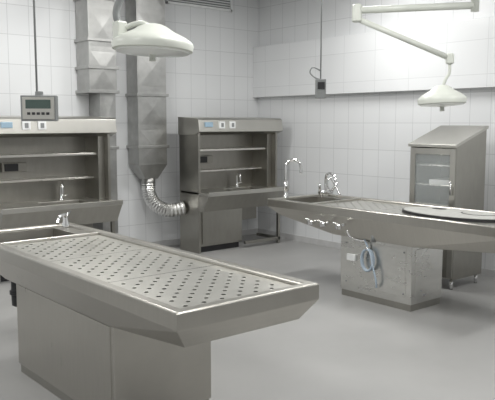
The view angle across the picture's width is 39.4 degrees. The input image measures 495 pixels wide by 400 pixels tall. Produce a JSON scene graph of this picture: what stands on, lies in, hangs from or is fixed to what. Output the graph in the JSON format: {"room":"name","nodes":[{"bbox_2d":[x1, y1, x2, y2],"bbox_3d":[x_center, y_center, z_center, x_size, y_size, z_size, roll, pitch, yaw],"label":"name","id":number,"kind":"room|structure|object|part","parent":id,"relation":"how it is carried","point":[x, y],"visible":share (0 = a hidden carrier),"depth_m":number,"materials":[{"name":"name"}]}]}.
{"room":"autopsy room","nodes":[
{"label":"autopsy room","id":0,"kind":"room"},
{"bbox_2d":[0,0,257,241],"bbox_3d":[-3.290,-0.924,7.386,9.100,3.500,0.100,-5,8,-40],"label":"wall","id":1,"kind":"structure","parent":0,"point":[215,80],"depth_m":9.09,"materials":[{"name":"tile"}]},
{"bbox_2d":[73,0,119,232],"bbox_3d":[-1.801,-1.178,8.310,0.404,3.200,0.352,-5,8,-40],"label":"ventilation duct","id":2,"kind":"object","parent":1,"relation":"attached to","point":[96,68],"visible":0.74,"depth_m":8.15,"materials":[{"name":"metal"}]},
{"bbox_2d":[125,0,185,216],"bbox_3d":[-1.146,-1.299,8.747,0.623,3.057,0.504,-5,8,-40],"label":"ventilation duct","id":3,"kind":"object","parent":1,"relation":"attached to","point":[146,95],"visible":0.96,"depth_m":8.69,"materials":[{"name":"metal"}]},
{"bbox_2d":[165,0,232,11],"bbox_3d":[-0.640,-2.715,9.330,1.100,0.230,0.030,-5,8,-40],"label":"air vent","id":4,"kind":"object","parent":1,"relation":"in","point":[223,5],"visible":0.96,"depth_m":9.42,"materials":[{"name":"white plastic"}]},
{"bbox_2d":[152,228,257,245],"bbox_3d":[-3.254,0.780,7.532,8.900,0.080,0.012,-5,8,-40],"label":"baseboard","id":5,"kind":"structure","parent":1,"relation":"attached to","point":[249,231],"depth_m":9.42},
{"bbox_2d":[0,234,494,399],"bbox_3d":[0.196,1.327,3.441,9.100,0.100,10.970,-5,8,-40],"label":"floor","id":6,"kind":"structure","parent":0,"point":[343,347],"depth_m":5.09,"materials":[{"name":"grey concrete"}]},
{"bbox_2d":[0,116,122,282],"bbox_3d":[-2.113,-0.053,7.564,1.410,1.730,0.645,-5,8,-40],"label":"workstation","id":7,"kind":"object","parent":6,"relation":"on","point":[49,169],"visible":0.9,"depth_m":7.66,"materials":[{"name":"silver metal"}]},
{"bbox_3d":[-2.450,-0.762,7.020,0.120,0.060,0.028,-5,8,-40],"label":"label plate","id":8,"kind":"part","parent":7,"relation":"part of","materials":[{"name":"blue plastic"}]},
{"bbox_2d":[4,164,17,171],"bbox_3d":[-2.556,-0.351,7.484,0.150,0.080,0.012,-5,8,-40],"label":"socket","id":9,"kind":"object","parent":7,"relation":"attached to","point":[7,167],"depth_m":7.48,"materials":[{"name":"black plastic"}]},
{"bbox_2d":[0,202,46,212],"bbox_3d":[-2.431,0.077,7.302,0.550,0.030,0.600,-5,8,-40],"label":"countertop","id":10,"kind":"structure","parent":7,"relation":"on","point":[20,204],"depth_m":7.33,"materials":[{"name":"silver metal"}]},
{"bbox_2d":[21,121,30,129],"bbox_3d":[-2.292,-0.772,7.150,0.090,0.090,0.030,-5,8,-40],"label":"switch","id":11,"kind":"object","parent":7,"relation":"attached to","point":[25,125],"depth_m":7.13,"materials":[{"name":"grey plastic"}]},
{"bbox_2d":[37,121,45,129],"bbox_3d":[-2.161,-0.784,7.258,0.090,0.090,0.030,-5,8,-40],"label":"switch","id":12,"kind":"object","parent":7,"relation":"attached to","point":[41,125],"depth_m":7.24,"materials":[{"name":"grey plastic"}]},
{"bbox_3d":[-2.330,-0.211,7.761,1.270,1.400,0.020,-5,8,-40],"label":"panel","id":13,"kind":"part","parent":7,"relation":"part of","materials":[{"name":"silver metal"}]},
{"bbox_2d":[0,175,93,182],"bbox_3d":[-2.290,-0.229,7.648,1.190,0.020,0.200,-5,8,-40],"label":"shelf","id":14,"kind":"object","parent":7,"relation":"attached to","point":[22,178],"depth_m":7.70,"materials":[{"name":"silver metal"}]},
{"bbox_2d":[0,152,95,157],"bbox_3d":[-2.265,-0.496,7.588,1.190,0.025,0.280,-5,8,-40],"label":"shelf","id":15,"kind":"object","parent":7,"relation":"attached to","point":[2,154],"depth_m":7.63,"materials":[{"name":"silver metal"}]},
{"bbox_2d":[32,198,78,202],"bbox_3d":[-2.169,0.021,7.804,0.500,0.030,0.160,-5,8,-40],"label":"countertop","id":16,"kind":"structure","parent":7,"relation":"on","point":[46,201],"depth_m":7.78,"materials":[{"name":"silver metal"}]},
{"bbox_2d":[0,116,116,137],"bbox_3d":[-2.170,-0.806,7.548,1.410,0.230,0.470,-5,8,-40],"label":"hood","id":17,"kind":"object","parent":7,"relation":"attached to","point":[10,126],"depth_m":7.44,"materials":[{"name":"silver metal"}]},
{"bbox_2d":[40,200,84,204],"bbox_3d":[-2.009,0.131,7.624,0.500,0.190,0.340,-5,8,-40],"label":"sink bowl","id":18,"kind":"object","parent":7,"relation":"on","point":[62,201],"depth_m":7.77,"materials":[{"name":"silver metal"}]},
{"bbox_2d":[58,182,67,200],"bbox_3d":[-2.066,-0.099,7.787,0.125,0.212,0.157,-5,8,-40],"label":"tap","id":19,"kind":"object","parent":7,"relation":"on","point":[61,195],"depth_m":7.80,"materials":[{"name":"silver metal"}]},
{"bbox_2d":[73,197,113,201],"bbox_3d":[-1.717,0.011,7.895,0.310,0.030,0.600,-5,8,-40],"label":"countertop","id":20,"kind":"structure","parent":7,"relation":"on","point":[85,199],"depth_m":7.91,"materials":[{"name":"silver metal"}]},
{"bbox_3d":[-1.703,-0.369,8.008,0.030,1.140,0.420,-5,8,-40],"label":"panel","id":21,"kind":"part","parent":7,"relation":"part of","materials":[{"name":"silver metal"}]},
{"bbox_3d":[-1.539,0.501,7.916,0.040,0.550,0.040,-5,8,-40],"label":"leg","id":22,"kind":"part","parent":7,"relation":"part of","materials":[{"name":"silver metal"}]},
{"bbox_2d":[0,211,318,399],"bbox_3d":[-0.848,0.702,4.205,0.840,0.973,2.740,-5,8,-40],"label":"table","id":23,"kind":"object","parent":6,"relation":"on","point":[102,315],"visible":1,"depth_m":3.75,"materials":[{"name":"silver metal"}]},
{"bbox_2d":[0,226,90,242],"bbox_3d":[-1.527,0.314,4.979,0.716,0.132,0.498,-5,8,-40],"label":"sink basin","id":24,"kind":"object","parent":23,"relation":"in","point":[34,232],"depth_m":5.16,"materials":[{"name":"silver metal"}]},
{"bbox_2d":[56,211,70,227],"bbox_3d":[-1.394,0.158,5.243,0.205,0.121,0.197,-5,8,-40],"label":"tap","id":25,"kind":"object","parent":23,"relation":"on","point":[65,224],"depth_m":5.29,"materials":[{"name":"silver metal"}]},
{"bbox_3d":[-1.110,0.858,4.080,0.006,0.510,1.240,-5,8,-40],"label":"access panel","id":26,"kind":"part","parent":23,"relation":"part of","materials":[{"name":"silver metal"}]},
{"bbox_3d":[-1.125,0.308,4.494,0.712,0.004,0.689,-5,8,-40],"label":"perforated plate","id":27,"kind":"part","parent":23,"relation":"part of","materials":[{"name":"silver metal"}]},
{"bbox_3d":[-0.679,0.367,3.964,0.712,0.004,0.689,-5,8,-40],"label":"perforated plate","id":28,"kind":"part","parent":23,"relation":"part of","materials":[{"name":"silver metal"}]},
{"bbox_3d":[-0.233,0.426,3.434,0.712,0.004,0.689,-5,8,-40],"label":"perforated plate","id":29,"kind":"part","parent":23,"relation":"part of","materials":[{"name":"silver metal"}]},
{"bbox_2d":[178,117,288,253],"bbox_3d":[-0.149,-0.235,9.197,1.410,1.730,0.645,-5,8,-40],"label":"workstation","id":30,"kind":"object","parent":6,"relation":"on","point":[228,165],"visible":0.99,"depth_m":9.09,"materials":[{"name":"silver metal"}]},
{"bbox_3d":[-0.737,-0.181,8.843,0.030,1.700,0.420,-5,8,-40],"label":"panel","id":31,"kind":"part","parent":30,"relation":"part of","materials":[{"name":"silver metal"}]},
{"bbox_2d":[200,155,212,162],"bbox_3d":[-0.581,-0.538,9.157,0.280,0.100,0.040,-5,8,-40],"label":"socket","id":32,"kind":"object","parent":30,"relation":"attached to","point":[203,158],"depth_m":9.17,"materials":[{"name":"black plastic"}]},
{"bbox_3d":[-0.485,-0.944,8.652,0.120,0.060,0.028,-5,8,-40],"label":"label plate","id":33,"kind":"part","parent":30,"relation":"part of","materials":[{"name":"blue plastic"}]},
{"bbox_2d":[182,188,234,195],"bbox_3d":[-0.467,-0.105,8.934,0.550,0.030,0.600,-5,8,-40],"label":"countertop","id":34,"kind":"structure","parent":30,"relation":"on","point":[204,192],"depth_m":8.96,"materials":[{"name":"silver metal"}]},
{"bbox_2d":[218,121,224,128],"bbox_3d":[-0.328,-0.954,8.782,0.090,0.090,0.030,-5,8,-40],"label":"switch","id":35,"kind":"object","parent":30,"relation":"attached to","point":[221,124],"depth_m":8.76,"materials":[{"name":"grey plastic"}]},
{"bbox_3d":[-0.334,0.337,8.980,0.630,0.420,0.015,-5,8,-40],"label":"door","id":36,"kind":"part","parent":30,"relation":"part of","materials":[{"name":"silver metal"}]},
{"bbox_3d":[-0.366,-0.393,9.393,1.270,1.400,0.020,-5,8,-40],"label":"panel","id":37,"kind":"part","parent":30,"relation":"part of","materials":[{"name":"silver metal"}]},
{"bbox_2d":[200,167,260,171],"bbox_3d":[-0.326,-0.411,9.280,1.190,0.020,0.200,-5,8,-40],"label":"shelf","id":38,"kind":"object","parent":30,"relation":"attached to","point":[202,169],"depth_m":9.34,"materials":[{"name":"silver metal"}]},
{"bbox_2d":[178,117,282,134],"bbox_3d":[-0.205,-0.988,9.180,1.410,0.230,0.470,-5,8,-40],"label":"hood","id":39,"kind":"object","parent":30,"relation":"attached to","point":[186,125],"depth_m":8.90,"materials":[{"name":"silver metal"}]},
{"bbox_2d":[229,121,235,127],"bbox_3d":[-0.197,-0.966,8.890,0.090,0.090,0.030,-5,8,-40],"label":"switch","id":40,"kind":"object","parent":30,"relation":"attached to","point":[232,124],"depth_m":8.87,"materials":[{"name":"grey plastic"}]},
{"bbox_2d":[200,147,264,150],"bbox_3d":[-0.301,-0.678,9.220,1.190,0.025,0.280,-5,8,-40],"label":"shelf","id":41,"kind":"object","parent":30,"relation":"attached to","point":[201,148],"depth_m":9.25,"materials":[{"name":"silver metal"}]},
{"bbox_2d":[218,186,249,188],"bbox_3d":[-0.205,-0.161,9.437,0.500,0.030,0.160,-5,8,-40],"label":"countertop","id":42,"kind":"structure","parent":30,"relation":"on","point":[232,187],"depth_m":9.37,"materials":[{"name":"silver metal"}]},
{"bbox_2d":[235,172,241,186],"bbox_3d":[-0.102,-0.281,9.419,0.125,0.212,0.157,-5,8,-40],"label":"tap","id":43,"kind":"object","parent":30,"relation":"on","point":[236,183],"depth_m":9.43,"materials":[{"name":"silver metal"}]},
{"bbox_2d":[229,187,259,189],"bbox_3d":[-0.045,-0.051,9.256,0.500,0.190,0.340,-5,8,-40],"label":"sink bowl","id":44,"kind":"object","parent":30,"relation":"on","point":[232,188],"depth_m":9.42,"materials":[{"name":"silver metal"}]},
{"bbox_3d":[0.202,0.544,9.386,0.620,0.040,0.040,-5,8,-40],"label":"foot rail","id":45,"kind":"part","parent":30,"relation":"part of","materials":[{"name":"silver metal"}]},
{"bbox_2d":[245,185,279,187],"bbox_3d":[0.247,-0.171,9.527,0.310,0.030,0.600,-5,8,-40],"label":"countertop","id":46,"kind":"structure","parent":30,"relation":"on","point":[254,186],"depth_m":9.52,"materials":[{"name":"silver metal"}]},
{"bbox_3d":[0.281,0.504,9.742,0.040,0.040,0.430,-5,8,-40],"label":"foot rail","id":47,"kind":"part","parent":30,"relation":"part of","materials":[{"name":"silver metal"}]},
{"bbox_3d":[0.261,-0.551,9.640,0.030,1.140,0.420,-5,8,-40],"label":"panel","id":48,"kind":"part","parent":30,"relation":"part of","materials":[{"name":"silver metal"}]},
{"bbox_3d":[0.425,0.319,9.548,0.040,0.550,0.040,-5,8,-40],"label":"leg","id":49,"kind":"part","parent":30,"relation":"part of","materials":[{"name":"silver metal"}]},
{"bbox_2d":[267,158,494,311],"bbox_3d":[1.365,0.299,6.430,0.980,1.281,2.778,-5,8,-40],"label":"table","id":50,"kind":"object","parent":6,"relation":"on","point":[391,257],"visible":0.85,"depth_m":6.25,"materials":[{"name":"silver metal"}]},
{"bbox_3d":[0.609,0.216,6.648,0.068,0.048,0.068,-5,8,-40],"label":"valve knob","id":51,"kind":"part","parent":50,"relation":"part of","materials":[{"name":"silver metal"}]},
{"bbox_2d":[283,196,350,202],"bbox_3d":[0.728,0.062,7.241,0.716,0.132,0.498,-5,8,-40],"label":"sink basin","id":52,"kind":"object","parent":50,"relation":"in","point":[307,199],"depth_m":7.41,"materials":[{"name":"silver metal"}]},
{"bbox_3d":[0.712,0.230,6.526,0.068,0.048,0.068,-5,8,-40],"label":"valve knob","id":53,"kind":"part","parent":50,"relation":"part of","materials":[{"name":"silver metal"}]},
{"bbox_3d":[0.896,-0.188,7.438,0.031,0.225,0.215,-3,7,-27],"label":"mixer spout","id":54,"kind":"part","parent":50,"relation":"part of","materials":[{"name":"silver metal"}]},
{"bbox_3d":[0.840,0.246,6.374,0.068,0.048,0.068,-5,8,-40],"label":"valve knob","id":55,"kind":"part","parent":50,"relation":"part of","materials":[{"name":"silver metal"}]},
{"bbox_3d":[1.129,0.056,6.757,0.712,0.004,0.689,-5,8,-40],"label":"perforated plate","id":56,"kind":"part","parent":50,"relation":"part of","materials":[{"name":"silver metal"}]},
{"bbox_3d":[1.162,0.617,6.339,0.006,0.430,0.710,-5,8,-40],"label":"access panel","id":57,"kind":"part","parent":50,"relation":"part of","materials":[{"name":"silver metal"}]},
{"bbox_3d":[1.576,0.115,6.227,0.712,0.004,0.689,-5,8,-40],"label":"perforated plate","id":58,"kind":"part","parent":50,"relation":"part of","materials":[{"name":"silver metal"}]},
{"bbox_3d":[1.607,0.635,6.169,0.360,0.430,0.006,-5,8,-40],"label":"panel","id":59,"kind":"part","parent":50,"relation":"part of","materials":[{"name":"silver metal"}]},
{"bbox_2d":[402,207,494,222],"bbox_3d":[1.796,0.121,6.010,0.570,0.030,1.020,-5,8,-40],"label":"board","id":60,"kind":"object","parent":50,"relation":"on","point":[453,214],"visible":0.99,"depth_m":5.92,"materials":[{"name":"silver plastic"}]},
{"bbox_3d":[2.022,0.174,5.696,0.712,0.004,0.689,-5,8,-40],"label":"perforated plate","id":61,"kind":"part","parent":50,"relation":"part of","materials":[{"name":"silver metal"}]},
{"bbox_2d":[408,125,488,289],"bbox_3d":[2.038,0.051,7.111,0.573,1.624,0.570,-5,8,-40],"label":"tall cabinet","id":62,"kind":"object","parent":6,"relation":"on","point":[447,163],"visible":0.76,"depth_m":6.97,"materials":[{"name":"silver metal"}]},
{"bbox_2d":[416,182,448,186],"bbox_3d":[2.055,-0.165,7.101,0.470,0.015,0.500,-5,8,-40],"label":"shelf","id":63,"kind":"object","parent":62,"relation":"attached to","point":[418,184],"depth_m":7.00,"materials":[{"name":"silver metal"}]},
{"bbox_3d":[1.851,-0.487,6.893,0.022,0.060,0.410,-5,8,-40],"label":"door rail","id":64,"kind":"part","parent":62,"relation":"part of","materials":[{"name":"silver metal"}]},
{"bbox_2d":[416,162,449,166],"bbox_3d":[2.055,-0.364,7.079,0.470,0.015,0.500,-5,8,-40],"label":"shelf","id":65,"kind":"object","parent":62,"relation":"attached to","point":[418,164],"depth_m":7.12,"materials":[{"name":"silver metal"}]},
{"bbox_2d":[426,201,448,205],"bbox_3d":[2.055,0.053,7.125,0.470,0.015,0.500,-5,8,-40],"label":"shelf","id":66,"kind":"object","parent":62,"relation":"attached to","point":[446,203],"depth_m":7.30,"materials":[{"name":"silver metal"}]},
{"bbox_2d":[429,178,448,184],"bbox_3d":[2.063,-0.191,7.065,0.300,0.045,0.280,-5,8,-40],"label":"tray","id":67,"kind":"object","parent":62,"relation":"on","point":[440,181],"depth_m":7.01,"materials":[{"name":"white plastic"}]},
{"bbox_3d":[1.851,0.438,6.996,0.018,0.640,0.410,-5,8,-40],"label":"door panel","id":68,"kind":"part","parent":62,"relation":"part of","materials":[{"name":"silver metal"}]},
{"bbox_2d":[258,0,494,269],"bbox_3d":[3.648,-0.782,6.111,0.100,3.500,10.770,-5,8,-40],"label":"wall","id":69,"kind":"structure","parent":0,"point":[363,139],"depth_m":8.79,"materials":[{"name":"tile"}]},
{"bbox_2d":[253,16,494,97],"bbox_3d":[3.572,-1.401,5.977,0.100,0.720,10.770,-5,8,-40],"label":"trim","id":70,"kind":"structure","parent":69,"relation":"attached to","point":[370,62],"depth_m":8.25,"materials":[{"name":"white paint"}]},
{"bbox_2d":[258,228,494,277],"bbox_3d":[3.609,0.922,6.260,0.012,0.080,10.758,-5,8,-40],"label":"baseboard","id":71,"kind":"structure","parent":69,"relation":"attached to","point":[484,272],"depth_m":9.46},
{"bbox_3d":[0.196,-2.251,3.042,9.100,0.100,10.970,-5,8,-40],"label":"ceiling","id":72,"kind":"structure","parent":0,"visible":0},
{"bbox_2d":[20,0,58,120],"bbox_3d":[-1.789,-1.591,5.853,0.300,1.835,0.109,0,6,-4],"label":"display","id":73,"kind":"object","parent":72,"relation":"hanging from","point":[37,107],"visible":1,"depth_m":5.89,"materials":[{"name":"grey plastic"}]},
{"bbox_3d":[-1.808,-1.698,5.845,0.017,1.620,0.017,-5,8,-40],"label":"suspension rod","id":74,"kind":"part","parent":73,"relation":"part of","materials":[{"name":"grey plastic"}]},
{"bbox_2d":[111,0,193,61],"bbox_3d":[-0.578,-1.582,4.151,0.499,1.475,0.500,-5,8,-40],"label":"lamp","id":75,"kind":"object","parent":72,"relation":"hanging from","point":[151,40],"visible":1,"depth_m":4.09,"materials":[{"name":"plastic"}]},
{"bbox_3d":[-0.740,-1.229,4.190,0.162,0.375,0.044,0,6,0],"label":"yoke arm","id":76,"kind":"part","parent":75,"relation":"part of","materials":[{"name":"grey plastic"}]},
{"bbox_3d":[-0.580,-0.872,4.228,0.048,0.047,0.048,-5,8,-40],"label":"lamp handle","id":77,"kind":"part","parent":75,"relation":"part of","materials":[{"name":"plastic"}]},
{"bbox_2d":[309,0,325,98],"bbox_3d":[0.707,-1.817,6.846,0.164,1.605,0.102,2,7,17],"label":"box","id":78,"kind":"object","parent":72,"relation":"hanging from","point":[320,84],"visible":1,"depth_m":6.88,"materials":[{"name":"grey plastic"}]},
{"bbox_2d":[315,79,325,98],"bbox_3d":[0.731,-1.113,6.918,0.100,0.190,0.070,0,6,-4],"label":"socket","id":79,"kind":"object","parent":78,"relation":"attached to","point":[320,84],"depth_m":6.88,"materials":[{"name":"grey plastic"}]},
{"bbox_3d":[0.731,-1.908,6.829,0.014,1.420,0.014,-5,8,-40],"label":"cable rod","id":80,"kind":"part","parent":78,"relation":"part of","materials":[{"name":"grey plastic"}]},
{"bbox_2d":[352,0,479,110],"bbox_3d":[1.477,-1.629,5.811,1.137,1.750,0.409,-1,7,-12],"label":"lamp","id":81,"kind":"object","parent":72,"relation":"hanging from","point":[443,95],"visible":1,"depth_m":5.83,"materials":[{"name":"metal"}]},
{"bbox_3d":[1.328,-1.375,5.882,0.818,0.374,0.048,0,6,0],"label":"spring arm","id":82,"kind":"part","parent":81,"relation":"part of","materials":[{"name":"metal"}]},
{"bbox_3d":[1.428,-1.629,5.854,1.001,0.099,0.060,0,6,0],"label":"arm","id":83,"kind":"part","parent":81,"relation":"part of","materials":[{"name":"metal"}]}
]}

